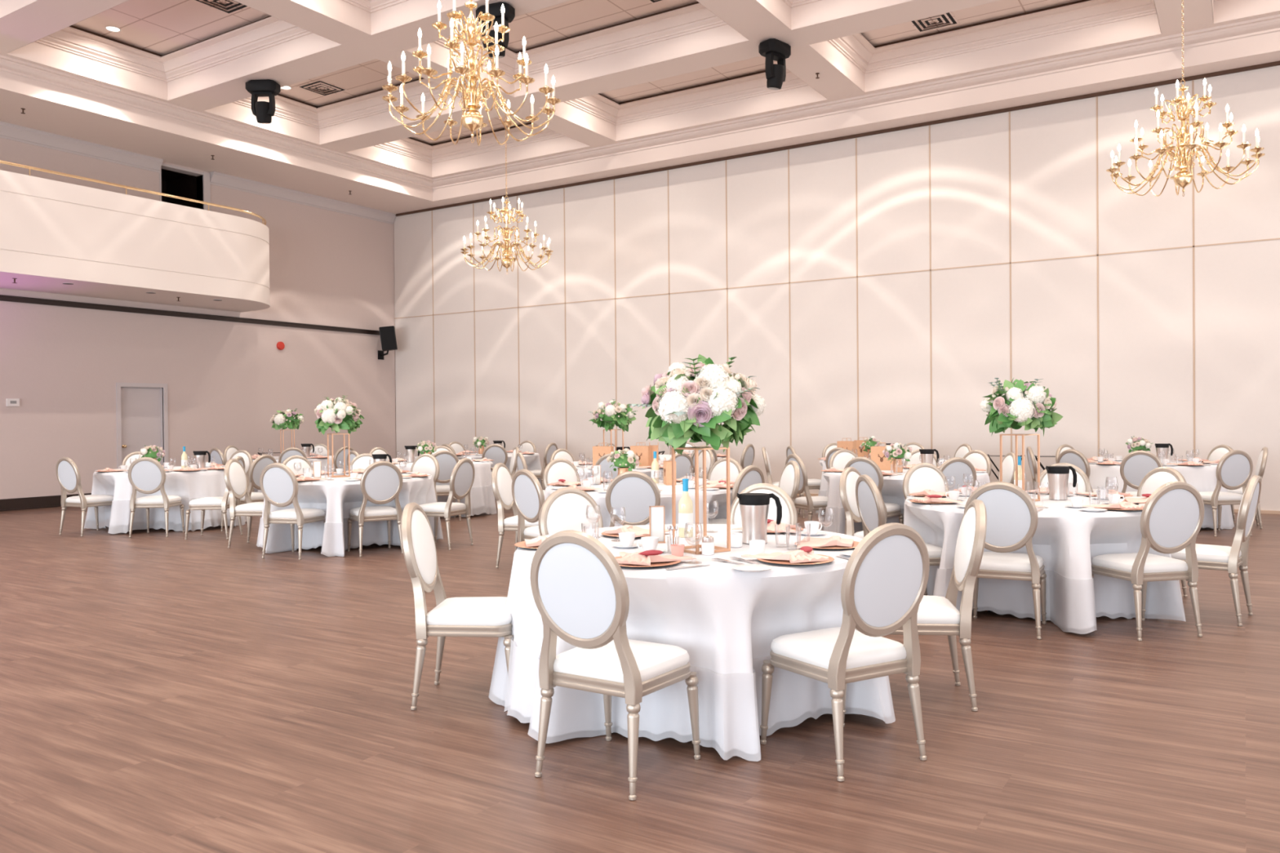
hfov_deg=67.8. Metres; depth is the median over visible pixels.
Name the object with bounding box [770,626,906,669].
seat cushion
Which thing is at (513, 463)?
backrest cushion
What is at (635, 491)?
banquet chair
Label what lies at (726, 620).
tablecloth
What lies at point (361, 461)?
banquet chair
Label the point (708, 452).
backrest cushion
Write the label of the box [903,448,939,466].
banquet chair
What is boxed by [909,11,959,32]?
ceiling vent
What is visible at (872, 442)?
flower arrangement
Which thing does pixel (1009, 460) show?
banquet chair
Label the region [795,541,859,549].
charger plate
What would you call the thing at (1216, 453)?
backrest cushion
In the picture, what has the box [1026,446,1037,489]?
banquet chair
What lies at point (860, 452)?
gift bag
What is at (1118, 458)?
coffee cup
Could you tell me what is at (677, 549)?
votive
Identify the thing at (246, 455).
backrest cushion
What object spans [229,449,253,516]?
banquet chair
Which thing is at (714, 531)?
wine glass
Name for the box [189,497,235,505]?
seat cushion
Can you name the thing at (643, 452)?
gift bag
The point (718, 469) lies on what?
backrest cushion
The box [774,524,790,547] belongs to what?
water glass
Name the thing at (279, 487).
banquet chair
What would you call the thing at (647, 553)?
napkin favour
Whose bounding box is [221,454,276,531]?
banquet chair
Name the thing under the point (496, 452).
banquet chair
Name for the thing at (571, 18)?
ceiling panel
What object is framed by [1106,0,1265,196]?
chandelier
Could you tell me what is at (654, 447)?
gift bag
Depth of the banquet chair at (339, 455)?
15.32 m
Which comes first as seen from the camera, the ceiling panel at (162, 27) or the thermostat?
the ceiling panel at (162, 27)
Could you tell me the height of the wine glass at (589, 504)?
0.168 m
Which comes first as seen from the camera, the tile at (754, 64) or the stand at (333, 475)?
the stand at (333, 475)
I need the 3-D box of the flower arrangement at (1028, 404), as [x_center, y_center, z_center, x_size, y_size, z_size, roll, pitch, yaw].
[2.726,-0.140,6.815,0.536,0.428,0.544,0,1,40]
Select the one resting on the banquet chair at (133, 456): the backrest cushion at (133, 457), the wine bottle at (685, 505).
the backrest cushion at (133, 457)
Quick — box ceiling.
[0,0,1279,213]
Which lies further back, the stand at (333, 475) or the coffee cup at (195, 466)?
the coffee cup at (195, 466)
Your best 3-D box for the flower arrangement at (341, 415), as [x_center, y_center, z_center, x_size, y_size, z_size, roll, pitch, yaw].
[-3.321,-0.117,10.490,0.578,0.441,0.538,0,1,26]
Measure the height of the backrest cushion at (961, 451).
0.370 m
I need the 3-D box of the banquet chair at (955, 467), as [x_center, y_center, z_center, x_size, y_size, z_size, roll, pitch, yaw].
[3.068,0.779,9.588,0.466,0.962,0.577,-1,0,-10]
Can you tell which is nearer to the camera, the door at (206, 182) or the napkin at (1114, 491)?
the napkin at (1114, 491)
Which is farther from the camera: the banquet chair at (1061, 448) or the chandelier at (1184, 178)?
the banquet chair at (1061, 448)
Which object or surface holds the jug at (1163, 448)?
on the tablecloth at (1202, 477)
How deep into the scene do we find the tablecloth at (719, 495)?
7.97 m
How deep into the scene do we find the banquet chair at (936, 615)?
4.44 m
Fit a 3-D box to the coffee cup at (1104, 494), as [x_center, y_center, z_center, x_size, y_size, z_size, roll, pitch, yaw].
[3.340,0.493,6.887,0.148,0.068,0.148,-1,1,-22]
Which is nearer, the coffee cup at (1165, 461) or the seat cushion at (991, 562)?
the seat cushion at (991, 562)
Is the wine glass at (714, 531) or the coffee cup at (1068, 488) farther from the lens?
the coffee cup at (1068, 488)
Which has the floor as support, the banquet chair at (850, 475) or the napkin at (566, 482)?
the banquet chair at (850, 475)
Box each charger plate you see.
[95,471,120,472]
[173,469,201,471]
[297,479,319,481]
[408,475,429,477]
[514,541,539,549]
[546,483,581,486]
[600,531,649,537]
[614,555,680,567]
[706,486,733,488]
[756,554,834,564]
[766,526,803,533]
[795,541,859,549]
[821,470,842,472]
[908,493,948,497]
[909,499,951,504]
[1084,494,1133,497]
[1095,507,1142,511]
[1097,462,1116,465]
[1177,464,1204,466]
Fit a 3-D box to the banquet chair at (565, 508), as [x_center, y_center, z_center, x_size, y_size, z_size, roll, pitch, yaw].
[-0.277,0.843,5.480,0.466,0.962,0.577,-1,1,-35]
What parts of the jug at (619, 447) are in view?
lid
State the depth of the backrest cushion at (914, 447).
14.67 m
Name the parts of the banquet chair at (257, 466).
leg, seat frame, frame, panel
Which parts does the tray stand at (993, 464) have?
leg frame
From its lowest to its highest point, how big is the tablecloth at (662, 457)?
0.748 m
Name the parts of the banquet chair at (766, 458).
frame, leg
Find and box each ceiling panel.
[72,0,269,55]
[480,0,697,51]
[860,0,1079,46]
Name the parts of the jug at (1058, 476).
lid, handle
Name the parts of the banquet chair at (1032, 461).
panel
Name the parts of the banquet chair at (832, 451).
panel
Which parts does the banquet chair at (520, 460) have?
panel, frame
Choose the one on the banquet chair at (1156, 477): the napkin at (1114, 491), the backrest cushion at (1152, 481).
the backrest cushion at (1152, 481)
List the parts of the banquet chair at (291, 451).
panel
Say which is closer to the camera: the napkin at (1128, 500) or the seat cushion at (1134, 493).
the napkin at (1128, 500)
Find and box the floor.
[0,495,1279,852]
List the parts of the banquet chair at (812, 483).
panel, frame, seat frame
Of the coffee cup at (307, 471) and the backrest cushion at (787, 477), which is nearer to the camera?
the backrest cushion at (787, 477)
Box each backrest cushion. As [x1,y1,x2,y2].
[124,454,145,468]
[226,447,237,461]
[228,462,246,494]
[231,452,249,473]
[285,458,311,474]
[310,445,327,454]
[372,449,389,461]
[411,510,436,584]
[412,456,435,477]
[431,448,448,454]
[450,443,463,453]
[497,466,513,505]
[509,448,515,473]
[519,442,533,452]
[546,462,577,486]
[546,493,598,534]
[553,451,573,462]
[698,450,710,477]
[710,461,738,481]
[765,450,771,475]
[779,464,794,497]
[825,445,837,456]
[832,452,855,469]
[845,471,860,517]
[906,444,920,453]
[906,452,936,466]
[908,466,945,496]
[954,506,975,582]
[955,446,968,457]
[965,453,986,471]
[1040,469,1085,492]
[1059,447,1071,453]
[1140,471,1177,497]
[1208,447,1229,461]
[1236,488,1245,523]
[1255,450,1262,475]
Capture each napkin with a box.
[97,467,127,471]
[169,466,199,471]
[199,465,224,469]
[209,462,222,466]
[296,475,326,480]
[306,455,327,457]
[312,470,337,474]
[342,468,364,472]
[402,471,426,476]
[456,452,475,454]
[460,450,478,453]
[472,457,491,461]
[520,451,533,453]
[524,535,547,546]
[550,480,582,485]
[559,484,602,489]
[572,460,592,464]
[584,477,613,481]
[604,524,671,537]
[616,551,696,565]
[637,464,663,467]
[675,475,694,480]
[698,482,733,488]
[706,478,734,484]
[716,453,726,456]
[731,520,799,533]
[741,549,828,563]
[796,535,853,548]
[825,466,844,471]
[881,471,898,474]
[902,463,916,467]
[912,488,948,496]
[913,496,963,502]
[953,486,977,493]
[1024,486,1072,493]
[1075,489,1130,497]
[1082,501,1143,509]
[1086,456,1107,460]
[1097,460,1120,464]
[1124,497,1149,502]
[1166,461,1203,465]
[1174,457,1208,461]
[1203,459,1219,462]
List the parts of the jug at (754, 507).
lid, handle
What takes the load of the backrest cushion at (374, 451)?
on the banquet chair at (377, 450)
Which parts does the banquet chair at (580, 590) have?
leg, panel, frame, leg, seat frame, leg, leg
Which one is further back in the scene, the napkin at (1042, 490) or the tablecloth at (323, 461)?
the tablecloth at (323, 461)
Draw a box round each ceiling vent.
[193,0,248,14]
[297,79,347,96]
[648,0,664,4]
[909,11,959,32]
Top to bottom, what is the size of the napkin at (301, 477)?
0.042 m
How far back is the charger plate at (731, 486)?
8.22 m
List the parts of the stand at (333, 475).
post, post, frame, post, post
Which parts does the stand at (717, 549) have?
post, post, plate, post, frame, post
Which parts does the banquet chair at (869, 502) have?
panel, frame, seat frame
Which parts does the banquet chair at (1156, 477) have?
frame, leg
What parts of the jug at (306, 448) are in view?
lid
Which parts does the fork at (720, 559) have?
handle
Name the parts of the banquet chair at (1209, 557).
seat frame, leg, leg, frame, panel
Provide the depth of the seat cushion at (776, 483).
12.99 m
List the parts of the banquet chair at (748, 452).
panel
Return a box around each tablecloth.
[84,466,246,533]
[253,455,334,493]
[256,472,443,556]
[394,459,497,517]
[455,452,545,489]
[488,524,895,761]
[544,480,733,527]
[575,464,663,481]
[658,454,730,476]
[815,458,946,513]
[820,468,990,533]
[903,492,1186,634]
[1088,460,1234,529]
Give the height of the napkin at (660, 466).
0.042 m
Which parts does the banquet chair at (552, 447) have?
frame, panel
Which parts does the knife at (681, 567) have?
handle, blade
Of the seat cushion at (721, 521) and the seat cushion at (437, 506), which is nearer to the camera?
the seat cushion at (721, 521)
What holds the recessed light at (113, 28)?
attached to the ceiling panel at (162, 27)
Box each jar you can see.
[701,535,714,555]
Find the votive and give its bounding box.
[670,543,684,556]
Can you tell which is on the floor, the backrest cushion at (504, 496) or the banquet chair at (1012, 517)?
the banquet chair at (1012, 517)
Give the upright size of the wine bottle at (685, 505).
0.302 m
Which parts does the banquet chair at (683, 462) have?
panel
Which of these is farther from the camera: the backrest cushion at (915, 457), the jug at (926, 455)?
the backrest cushion at (915, 457)
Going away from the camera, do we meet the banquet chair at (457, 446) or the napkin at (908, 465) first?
the napkin at (908, 465)
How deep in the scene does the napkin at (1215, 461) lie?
11.58 m
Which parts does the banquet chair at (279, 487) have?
leg, panel, frame, leg, seat frame, leg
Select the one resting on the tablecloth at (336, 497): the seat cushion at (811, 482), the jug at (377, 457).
the jug at (377, 457)
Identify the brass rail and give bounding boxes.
[0,160,266,225]
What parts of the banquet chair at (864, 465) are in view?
leg, frame, panel, seat frame, leg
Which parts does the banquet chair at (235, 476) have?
leg, frame, seat frame, leg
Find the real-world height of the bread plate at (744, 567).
0.013 m
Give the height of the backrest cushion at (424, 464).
0.370 m
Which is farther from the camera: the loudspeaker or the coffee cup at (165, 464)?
the loudspeaker
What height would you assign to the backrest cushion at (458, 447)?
0.370 m
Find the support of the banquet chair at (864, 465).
on the floor
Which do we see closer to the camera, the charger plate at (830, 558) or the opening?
the charger plate at (830, 558)
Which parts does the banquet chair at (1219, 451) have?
frame, leg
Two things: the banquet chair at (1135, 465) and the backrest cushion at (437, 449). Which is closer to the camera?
the banquet chair at (1135, 465)
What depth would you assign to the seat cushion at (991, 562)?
5.97 m
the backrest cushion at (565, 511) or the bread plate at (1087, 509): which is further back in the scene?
the bread plate at (1087, 509)
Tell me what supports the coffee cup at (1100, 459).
on the tablecloth at (1202, 477)
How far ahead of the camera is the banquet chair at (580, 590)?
3.52 m
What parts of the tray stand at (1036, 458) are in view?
leg frame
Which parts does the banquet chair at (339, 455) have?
panel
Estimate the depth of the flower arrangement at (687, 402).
4.22 m
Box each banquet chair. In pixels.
[55,457,113,536]
[121,451,145,468]
[128,457,184,537]
[184,456,244,539]
[209,448,254,492]
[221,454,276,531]
[223,445,239,462]
[223,458,263,547]
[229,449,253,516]
[259,462,325,559]
[278,447,306,463]
[282,455,313,474]
[310,443,330,455]
[333,446,354,471]
[346,450,359,469]
[347,461,403,556]
[350,453,373,471]
[368,447,389,461]
[400,502,513,710]
[410,453,439,502]
[419,457,475,550]
[430,445,453,454]
[432,450,461,520]
[441,444,456,455]
[448,441,465,453]
[481,444,507,473]
[491,462,538,568]
[509,446,519,509]
[511,469,544,542]
[515,452,545,495]
[518,440,536,453]
[528,442,557,489]
[530,529,700,800]
[538,487,603,536]
[542,458,580,488]
[550,448,574,462]
[595,453,629,479]
[604,443,615,451]
[605,471,660,527]
[668,452,693,479]
[675,441,695,454]
[690,444,717,475]
[698,449,714,480]
[707,457,742,481]
[708,465,764,524]
[730,483,797,525]
[740,444,755,469]
[760,522,929,781]
[761,446,804,518]
[778,460,799,503]
[785,453,827,522]
[786,445,821,514]
[822,443,837,457]
[825,447,844,469]
[829,448,857,469]
[839,466,863,538]
[844,457,903,534]
[855,474,942,595]
[888,499,986,711]
[902,442,924,453]
[902,462,949,499]
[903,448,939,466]
[938,457,976,490]
[953,443,972,457]
[963,449,991,476]
[964,481,1046,639]
[998,452,1015,484]
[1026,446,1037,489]
[1035,462,1091,492]
[1055,444,1074,462]
[1056,448,1098,492]
[1091,481,1204,640]
[1120,450,1162,496]
[1137,466,1187,597]
[1170,475,1261,626]
[1199,449,1253,537]
[1206,444,1235,520]
[1226,447,1267,528]
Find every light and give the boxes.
[104,26,121,31]
[245,79,280,124]
[280,85,292,89]
[475,1,515,58]
[758,38,791,89]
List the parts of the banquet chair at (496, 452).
panel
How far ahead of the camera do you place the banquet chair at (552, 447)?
16.56 m
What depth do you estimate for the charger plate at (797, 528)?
5.09 m
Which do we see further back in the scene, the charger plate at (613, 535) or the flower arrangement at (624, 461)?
the flower arrangement at (624, 461)
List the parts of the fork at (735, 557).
handle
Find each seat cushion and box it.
[65,494,113,502]
[135,495,181,503]
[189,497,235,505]
[228,492,264,500]
[234,502,263,511]
[269,508,324,519]
[349,506,396,516]
[419,502,466,511]
[426,596,511,626]
[435,484,449,492]
[503,515,538,525]
[524,525,540,537]
[528,470,541,475]
[553,639,688,683]
[708,518,726,524]
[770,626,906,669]
[772,481,779,487]
[795,496,827,505]
[807,479,821,485]
[853,530,863,538]
[884,502,900,511]
[916,595,959,623]
[924,542,942,557]
[979,551,1044,572]
[1091,552,1187,573]
[1125,491,1137,496]
[1170,543,1241,562]
[1199,491,1242,500]
[1226,486,1242,494]
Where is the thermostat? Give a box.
[6,398,19,406]
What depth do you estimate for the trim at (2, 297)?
17.29 m
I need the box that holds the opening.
[160,168,196,208]
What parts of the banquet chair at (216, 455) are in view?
panel, frame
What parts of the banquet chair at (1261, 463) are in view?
leg, leg, frame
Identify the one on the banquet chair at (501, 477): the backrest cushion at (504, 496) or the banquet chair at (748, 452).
the backrest cushion at (504, 496)
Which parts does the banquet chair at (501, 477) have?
leg, frame, leg, seat frame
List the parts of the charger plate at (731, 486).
plate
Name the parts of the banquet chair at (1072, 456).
panel, frame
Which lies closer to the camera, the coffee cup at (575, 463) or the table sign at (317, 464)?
the table sign at (317, 464)
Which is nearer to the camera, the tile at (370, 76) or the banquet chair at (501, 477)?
the banquet chair at (501, 477)
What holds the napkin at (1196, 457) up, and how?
on the charger plate
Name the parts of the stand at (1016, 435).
post, post, plate, post, post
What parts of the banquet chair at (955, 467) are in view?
panel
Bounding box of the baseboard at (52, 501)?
[0,493,91,511]
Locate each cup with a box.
[118,465,128,470]
[163,462,168,467]
[166,465,173,471]
[190,464,197,468]
[205,462,213,467]
[302,470,313,476]
[303,472,311,477]
[333,468,343,475]
[346,472,358,479]
[391,458,400,462]
[572,461,581,466]
[581,480,594,488]
[586,477,599,484]
[611,532,642,548]
[633,536,666,551]
[680,475,692,483]
[681,480,694,488]
[698,478,709,486]
[798,520,826,535]
[945,490,964,500]
[957,487,971,496]
[1064,497,1084,508]
[1066,487,1075,496]
[1090,489,1108,499]
[1094,457,1104,462]
[1102,493,1124,504]
[1107,457,1115,461]
[1114,455,1122,461]
[1161,458,1168,464]
[1183,457,1194,462]
[1191,457,1202,463]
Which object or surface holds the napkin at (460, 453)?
on the charger plate
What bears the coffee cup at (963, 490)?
on the tablecloth at (1067, 539)
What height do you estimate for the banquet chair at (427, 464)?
0.962 m
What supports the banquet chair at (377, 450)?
on the floor
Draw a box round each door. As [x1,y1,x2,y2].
[115,382,168,468]
[159,163,210,210]
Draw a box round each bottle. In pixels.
[181,446,187,468]
[651,451,658,483]
[678,478,693,537]
[1013,456,1022,488]
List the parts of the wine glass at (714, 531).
stem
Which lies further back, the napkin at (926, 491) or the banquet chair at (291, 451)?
the banquet chair at (291, 451)
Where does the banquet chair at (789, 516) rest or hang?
on the floor
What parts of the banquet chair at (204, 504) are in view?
leg, leg, seat frame, leg, leg, frame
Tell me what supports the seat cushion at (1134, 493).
on the banquet chair at (1135, 465)
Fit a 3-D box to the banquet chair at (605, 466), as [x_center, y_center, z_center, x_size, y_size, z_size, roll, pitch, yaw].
[-0.316,0.794,11.426,0.466,0.962,0.577,0,0,2]
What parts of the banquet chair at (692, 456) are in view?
panel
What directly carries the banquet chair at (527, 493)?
on the floor
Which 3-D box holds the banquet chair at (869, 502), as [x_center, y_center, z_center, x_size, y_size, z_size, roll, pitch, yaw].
[1.837,0.814,6.699,0.577,0.962,0.466,-1,0,-8]
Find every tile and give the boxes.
[278,58,418,106]
[411,115,531,144]
[599,55,777,102]
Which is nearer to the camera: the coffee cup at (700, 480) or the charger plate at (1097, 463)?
the coffee cup at (700, 480)
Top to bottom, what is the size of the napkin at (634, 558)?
0.042 m
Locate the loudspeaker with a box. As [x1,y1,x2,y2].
[377,325,397,359]
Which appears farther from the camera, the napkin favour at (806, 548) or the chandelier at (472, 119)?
the chandelier at (472, 119)
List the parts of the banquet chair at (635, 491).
panel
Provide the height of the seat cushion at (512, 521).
0.079 m
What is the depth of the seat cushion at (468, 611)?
4.52 m
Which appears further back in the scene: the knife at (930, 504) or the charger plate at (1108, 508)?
the knife at (930, 504)
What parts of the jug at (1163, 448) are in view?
lid, handle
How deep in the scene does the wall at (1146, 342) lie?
15.59 m
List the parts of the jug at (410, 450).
lid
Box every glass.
[586,504,600,538]
[610,506,626,542]
[666,524,679,554]
[684,523,702,564]
[706,502,718,533]
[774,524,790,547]
[785,526,800,550]
[1035,482,1048,508]
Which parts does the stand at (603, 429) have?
post, post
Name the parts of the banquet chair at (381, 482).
leg, leg, seat frame, frame, panel, leg, leg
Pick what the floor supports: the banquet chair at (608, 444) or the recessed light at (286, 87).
the banquet chair at (608, 444)
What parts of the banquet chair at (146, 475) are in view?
leg, panel, frame, leg, seat frame, leg, leg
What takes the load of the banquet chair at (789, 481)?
on the floor
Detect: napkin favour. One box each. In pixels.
[637,550,663,555]
[800,546,813,552]
[926,494,942,497]
[1141,493,1151,497]
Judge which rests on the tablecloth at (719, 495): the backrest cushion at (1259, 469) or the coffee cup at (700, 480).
the coffee cup at (700, 480)
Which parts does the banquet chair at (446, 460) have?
seat frame, panel, frame, leg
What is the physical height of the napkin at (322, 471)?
0.042 m
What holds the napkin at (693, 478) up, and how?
on the charger plate
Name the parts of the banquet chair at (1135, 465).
panel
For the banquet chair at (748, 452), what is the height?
0.962 m
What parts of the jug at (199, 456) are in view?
lid, handle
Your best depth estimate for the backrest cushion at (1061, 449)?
13.05 m
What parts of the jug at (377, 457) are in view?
lid, handle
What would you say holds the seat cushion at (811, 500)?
on the banquet chair at (809, 503)
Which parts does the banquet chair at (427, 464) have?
frame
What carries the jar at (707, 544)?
on the tablecloth at (726, 620)
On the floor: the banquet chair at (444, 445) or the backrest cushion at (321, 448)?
the banquet chair at (444, 445)
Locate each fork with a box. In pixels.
[711,558,742,564]
[728,556,759,564]
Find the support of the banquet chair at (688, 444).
on the floor
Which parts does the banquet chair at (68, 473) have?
leg, panel, frame, leg, seat frame, leg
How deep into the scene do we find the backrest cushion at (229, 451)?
16.58 m
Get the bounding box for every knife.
[666,564,707,570]
[929,504,954,505]
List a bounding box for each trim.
[0,120,163,172]
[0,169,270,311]
[0,294,379,334]
[209,171,395,224]
[394,80,1279,514]
[395,60,1279,216]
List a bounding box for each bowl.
[610,506,626,525]
[684,523,702,545]
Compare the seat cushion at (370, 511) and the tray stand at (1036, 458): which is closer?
the seat cushion at (370, 511)
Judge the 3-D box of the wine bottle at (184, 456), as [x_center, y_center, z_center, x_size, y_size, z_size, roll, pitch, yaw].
[-5.981,0.411,12.505,0.076,0.302,0.075,0,1,32]
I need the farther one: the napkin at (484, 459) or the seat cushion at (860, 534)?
the napkin at (484, 459)
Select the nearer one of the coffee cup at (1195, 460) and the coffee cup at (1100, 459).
the coffee cup at (1195, 460)
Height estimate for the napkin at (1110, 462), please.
0.042 m
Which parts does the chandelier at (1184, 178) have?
arm, arm, arm, arm, arm, arm, arm, arm, arm, arm, arm, arm, arm, arm, chain, arm, arm, bulb, arm, arm, arm, arm, arm, arm, arm, arm, arm, bulb, arm, arm, arm, bulb, bulb, bulb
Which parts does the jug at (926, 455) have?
lid, handle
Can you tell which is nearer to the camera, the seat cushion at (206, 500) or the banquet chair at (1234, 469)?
the banquet chair at (1234, 469)
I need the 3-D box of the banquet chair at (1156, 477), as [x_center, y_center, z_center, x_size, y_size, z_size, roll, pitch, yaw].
[3.792,0.792,7.218,0.577,0.962,0.466,-1,1,-22]
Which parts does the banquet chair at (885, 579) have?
leg, leg, seat frame, leg, frame, panel, leg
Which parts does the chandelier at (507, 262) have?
arm, arm, arm, arm, arm, arm, arm, arm, arm, arm, arm, arm, chain, arm, arm, arm, arm, arm, arm, arm, arm, arm, arm, arm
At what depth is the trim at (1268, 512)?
15.95 m
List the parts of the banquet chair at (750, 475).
frame, panel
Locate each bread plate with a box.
[342,479,359,481]
[550,487,564,489]
[700,488,719,490]
[731,564,773,572]
[840,550,853,556]
[906,497,923,499]
[955,504,965,508]
[1078,507,1107,511]
[1124,496,1145,497]
[1162,464,1177,466]
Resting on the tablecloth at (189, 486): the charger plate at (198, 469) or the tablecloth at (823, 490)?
the charger plate at (198, 469)
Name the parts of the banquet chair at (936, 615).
seat frame, leg, leg, frame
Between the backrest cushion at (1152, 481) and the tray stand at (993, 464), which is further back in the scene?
the tray stand at (993, 464)
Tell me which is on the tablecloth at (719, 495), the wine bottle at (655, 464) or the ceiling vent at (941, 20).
the wine bottle at (655, 464)
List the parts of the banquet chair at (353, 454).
panel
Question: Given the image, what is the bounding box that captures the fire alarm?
[276,342,284,350]
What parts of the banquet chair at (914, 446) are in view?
frame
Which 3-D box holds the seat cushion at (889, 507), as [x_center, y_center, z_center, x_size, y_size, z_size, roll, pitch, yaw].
[2.427,0.828,9.869,0.443,0.079,0.414,0,1,37]
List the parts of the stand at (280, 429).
post, post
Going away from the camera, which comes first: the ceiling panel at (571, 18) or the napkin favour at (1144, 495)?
the napkin favour at (1144, 495)
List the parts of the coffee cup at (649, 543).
handle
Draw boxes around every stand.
[280,429,294,453]
[327,433,350,477]
[603,429,623,453]
[671,446,730,554]
[987,454,1025,479]
[1000,433,1039,501]
[1034,454,1050,470]
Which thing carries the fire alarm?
attached to the wall at (226, 381)
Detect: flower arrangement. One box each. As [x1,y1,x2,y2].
[138,444,164,462]
[270,408,304,430]
[314,395,364,435]
[416,440,437,454]
[471,435,489,453]
[588,399,637,431]
[606,448,641,475]
[628,354,766,455]
[859,435,881,458]
[882,442,912,472]
[979,377,1062,435]
[1125,436,1151,453]
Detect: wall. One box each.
[0,137,395,499]
[393,65,1279,511]
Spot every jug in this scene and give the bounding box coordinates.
[193,450,210,468]
[301,443,314,457]
[372,453,391,462]
[404,445,419,462]
[493,440,505,448]
[616,446,630,454]
[737,493,782,544]
[919,448,939,464]
[1045,466,1076,500]
[1155,443,1173,462]
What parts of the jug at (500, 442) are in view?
lid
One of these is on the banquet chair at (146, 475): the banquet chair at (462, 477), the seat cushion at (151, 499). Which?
the seat cushion at (151, 499)
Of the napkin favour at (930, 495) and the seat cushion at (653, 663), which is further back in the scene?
the napkin favour at (930, 495)
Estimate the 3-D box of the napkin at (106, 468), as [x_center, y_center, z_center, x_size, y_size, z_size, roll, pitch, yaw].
[-6.680,0.541,12.035,0.376,0.042,0.240,0,1,39]
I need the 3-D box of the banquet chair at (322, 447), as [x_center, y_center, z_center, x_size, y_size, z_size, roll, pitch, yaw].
[-5.888,0.795,17.229,0.466,0.962,0.577,0,0,2]
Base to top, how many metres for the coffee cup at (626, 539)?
0.068 m
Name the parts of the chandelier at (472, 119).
bulb, bulb, bulb, bulb, arm, arm, bulb, arm, arm, bulb, arm, arm, arm, arm, bulb, arm, arm, arm, arm, arm, arm, bulb, arm, arm, arm, arm, arm, arm, arm, bulb, arm, arm, bulb, bulb, arm, arm, arm, bulb, arm, arm, arm, arm, bulb, bulb, bulb, bulb, bulb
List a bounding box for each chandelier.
[382,0,560,146]
[460,105,553,274]
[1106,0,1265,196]
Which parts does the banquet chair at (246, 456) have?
frame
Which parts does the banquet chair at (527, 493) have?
panel, seat frame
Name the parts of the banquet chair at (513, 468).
frame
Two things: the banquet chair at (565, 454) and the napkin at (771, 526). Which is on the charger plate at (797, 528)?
the napkin at (771, 526)
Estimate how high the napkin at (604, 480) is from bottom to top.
0.042 m
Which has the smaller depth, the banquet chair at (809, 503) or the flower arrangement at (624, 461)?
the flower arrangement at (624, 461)
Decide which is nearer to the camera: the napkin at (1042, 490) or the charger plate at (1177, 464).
the napkin at (1042, 490)
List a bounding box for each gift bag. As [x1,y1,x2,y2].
[592,442,613,465]
[630,442,651,466]
[648,442,658,462]
[663,457,675,484]
[836,438,856,453]
[853,437,867,457]
[870,442,893,470]
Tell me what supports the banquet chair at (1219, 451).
on the floor
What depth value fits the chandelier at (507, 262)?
15.62 m
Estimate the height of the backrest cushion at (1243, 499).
0.370 m
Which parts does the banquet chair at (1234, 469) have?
leg, leg, seat frame, frame, panel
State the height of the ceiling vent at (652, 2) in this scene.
0.024 m
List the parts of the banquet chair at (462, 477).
leg, seat frame, leg, frame, panel, leg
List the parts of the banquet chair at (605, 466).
panel, frame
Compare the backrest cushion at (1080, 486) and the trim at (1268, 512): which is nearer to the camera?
the backrest cushion at (1080, 486)
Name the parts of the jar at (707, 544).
lid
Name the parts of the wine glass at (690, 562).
stem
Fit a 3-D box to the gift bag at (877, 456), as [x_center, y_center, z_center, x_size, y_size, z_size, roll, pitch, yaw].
[2.769,0.342,10.895,0.244,0.312,0.118,0,1,20]
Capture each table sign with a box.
[313,461,320,478]
[592,465,600,484]
[648,506,665,542]
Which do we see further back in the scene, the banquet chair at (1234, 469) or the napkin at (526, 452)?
the napkin at (526, 452)
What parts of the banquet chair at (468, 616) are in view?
leg, frame, leg, seat frame, leg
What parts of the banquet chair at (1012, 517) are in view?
leg, frame, panel, seat frame, leg, leg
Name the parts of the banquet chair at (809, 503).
panel, frame, seat frame, leg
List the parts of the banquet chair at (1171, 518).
leg, seat frame, leg, frame, panel, leg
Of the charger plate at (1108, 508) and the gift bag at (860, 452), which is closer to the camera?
the charger plate at (1108, 508)

